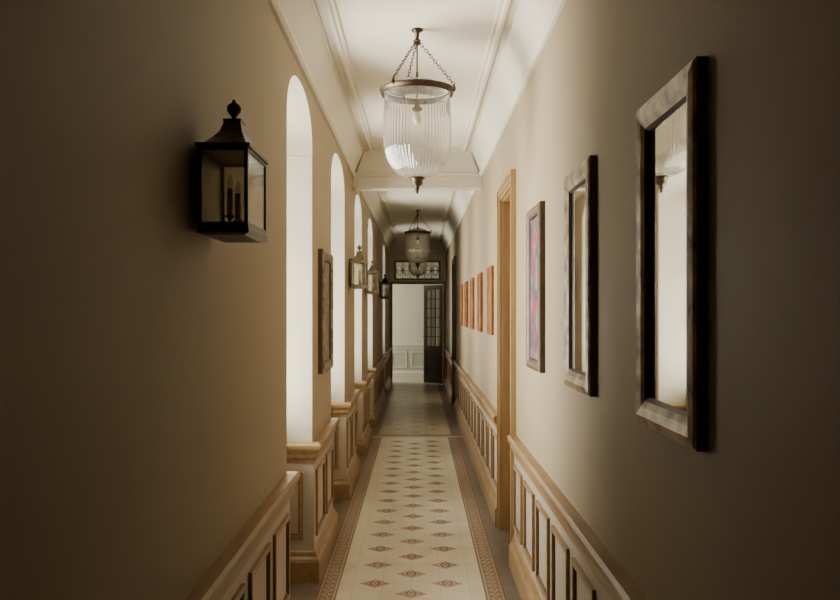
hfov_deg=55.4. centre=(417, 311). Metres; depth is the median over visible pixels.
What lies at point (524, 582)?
baseboard
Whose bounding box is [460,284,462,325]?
framed picture
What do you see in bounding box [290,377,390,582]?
baseboard
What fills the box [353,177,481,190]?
trim
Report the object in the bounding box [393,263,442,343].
wall
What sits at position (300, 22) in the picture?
trim
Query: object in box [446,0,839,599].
wall
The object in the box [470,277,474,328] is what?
framed picture
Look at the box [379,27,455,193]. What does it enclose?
lantern
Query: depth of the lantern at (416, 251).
16.27 m
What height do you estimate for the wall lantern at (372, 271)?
0.407 m
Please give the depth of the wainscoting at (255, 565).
4.72 m
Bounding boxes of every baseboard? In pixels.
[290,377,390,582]
[444,377,541,599]
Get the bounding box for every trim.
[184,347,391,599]
[268,0,565,251]
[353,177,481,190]
[390,282,444,384]
[393,344,423,377]
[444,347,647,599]
[452,256,455,404]
[497,169,515,542]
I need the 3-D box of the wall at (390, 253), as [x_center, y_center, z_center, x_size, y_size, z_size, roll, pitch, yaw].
[-1.380,0.030,17.590,1.640,3.140,0.180,0,0,0]
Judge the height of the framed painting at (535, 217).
0.840 m
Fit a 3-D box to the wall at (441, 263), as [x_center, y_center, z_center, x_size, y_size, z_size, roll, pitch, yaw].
[0.505,-0.910,17.590,0.090,0.380,0.180,0,0,0]
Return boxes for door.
[423,285,442,383]
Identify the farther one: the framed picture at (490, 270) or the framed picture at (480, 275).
the framed picture at (480, 275)
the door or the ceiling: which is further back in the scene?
the door
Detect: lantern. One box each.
[195,100,268,242]
[349,245,368,288]
[365,260,379,293]
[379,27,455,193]
[379,274,389,298]
[404,210,431,268]
[408,236,427,279]
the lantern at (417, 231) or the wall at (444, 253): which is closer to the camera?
the lantern at (417, 231)
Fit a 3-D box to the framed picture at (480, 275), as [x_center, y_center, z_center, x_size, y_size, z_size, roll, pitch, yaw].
[0.606,-0.095,7.850,0.028,0.570,0.400,0,0,0]
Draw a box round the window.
[394,261,439,279]
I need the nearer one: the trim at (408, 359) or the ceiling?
the ceiling
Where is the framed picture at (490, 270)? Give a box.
[487,265,493,334]
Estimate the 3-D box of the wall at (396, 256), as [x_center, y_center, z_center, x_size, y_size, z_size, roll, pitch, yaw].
[-0.005,-1.320,17.590,1.110,0.440,0.180,0,0,0]
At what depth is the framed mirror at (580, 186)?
2.95 m
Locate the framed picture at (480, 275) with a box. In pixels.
[477,272,482,331]
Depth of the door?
17.88 m
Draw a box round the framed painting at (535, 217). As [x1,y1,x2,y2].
[526,201,544,372]
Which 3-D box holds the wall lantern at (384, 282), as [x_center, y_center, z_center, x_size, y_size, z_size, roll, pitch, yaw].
[-0.546,-0.416,13.000,0.168,0.407,0.282,0,0,0]
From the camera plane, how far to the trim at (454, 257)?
13.80 m
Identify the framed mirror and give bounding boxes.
[564,155,596,396]
[636,56,707,451]
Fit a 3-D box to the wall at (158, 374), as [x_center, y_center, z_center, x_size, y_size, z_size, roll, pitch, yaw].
[-0.830,0.030,6.750,0.400,3.140,21.500,0,0,0]
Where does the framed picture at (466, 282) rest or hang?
attached to the wall at (755, 515)
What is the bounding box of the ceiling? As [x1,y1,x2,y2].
[314,0,519,240]
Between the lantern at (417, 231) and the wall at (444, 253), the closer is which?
the lantern at (417, 231)
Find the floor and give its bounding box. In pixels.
[290,378,520,599]
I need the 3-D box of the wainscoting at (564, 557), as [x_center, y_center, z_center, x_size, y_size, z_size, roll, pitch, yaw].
[0.592,1.097,6.750,0.056,0.645,21.500,0,0,0]
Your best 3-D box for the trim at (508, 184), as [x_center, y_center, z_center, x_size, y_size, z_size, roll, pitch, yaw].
[0.668,0.347,5.510,0.164,2.505,0.890,0,0,0]
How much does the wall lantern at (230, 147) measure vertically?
0.407 m
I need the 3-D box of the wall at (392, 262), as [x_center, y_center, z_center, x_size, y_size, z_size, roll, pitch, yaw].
[-0.525,-0.910,17.590,0.070,0.380,0.180,0,0,0]
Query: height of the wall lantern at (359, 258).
0.407 m
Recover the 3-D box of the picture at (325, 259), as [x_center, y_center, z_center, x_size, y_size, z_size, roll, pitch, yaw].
[-0.610,-0.005,5.320,0.040,0.790,0.560,0,0,0]
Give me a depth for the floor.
6.08 m
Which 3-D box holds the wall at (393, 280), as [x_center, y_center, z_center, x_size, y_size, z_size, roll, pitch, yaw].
[-0.005,-0.665,17.590,1.110,0.110,0.180,0,0,0]
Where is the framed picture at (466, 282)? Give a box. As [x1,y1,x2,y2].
[464,281,467,326]
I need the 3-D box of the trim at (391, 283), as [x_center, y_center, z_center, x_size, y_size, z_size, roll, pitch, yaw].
[-0.005,0.470,17.488,1.210,2.260,0.025,0,0,0]
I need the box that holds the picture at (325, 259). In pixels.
[318,249,332,373]
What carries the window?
in the wall at (396, 256)
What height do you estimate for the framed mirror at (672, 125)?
0.846 m
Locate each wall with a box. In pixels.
[0,0,388,599]
[389,252,392,384]
[392,252,442,261]
[392,262,393,278]
[392,279,442,281]
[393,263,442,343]
[440,262,442,278]
[443,252,445,376]
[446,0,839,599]

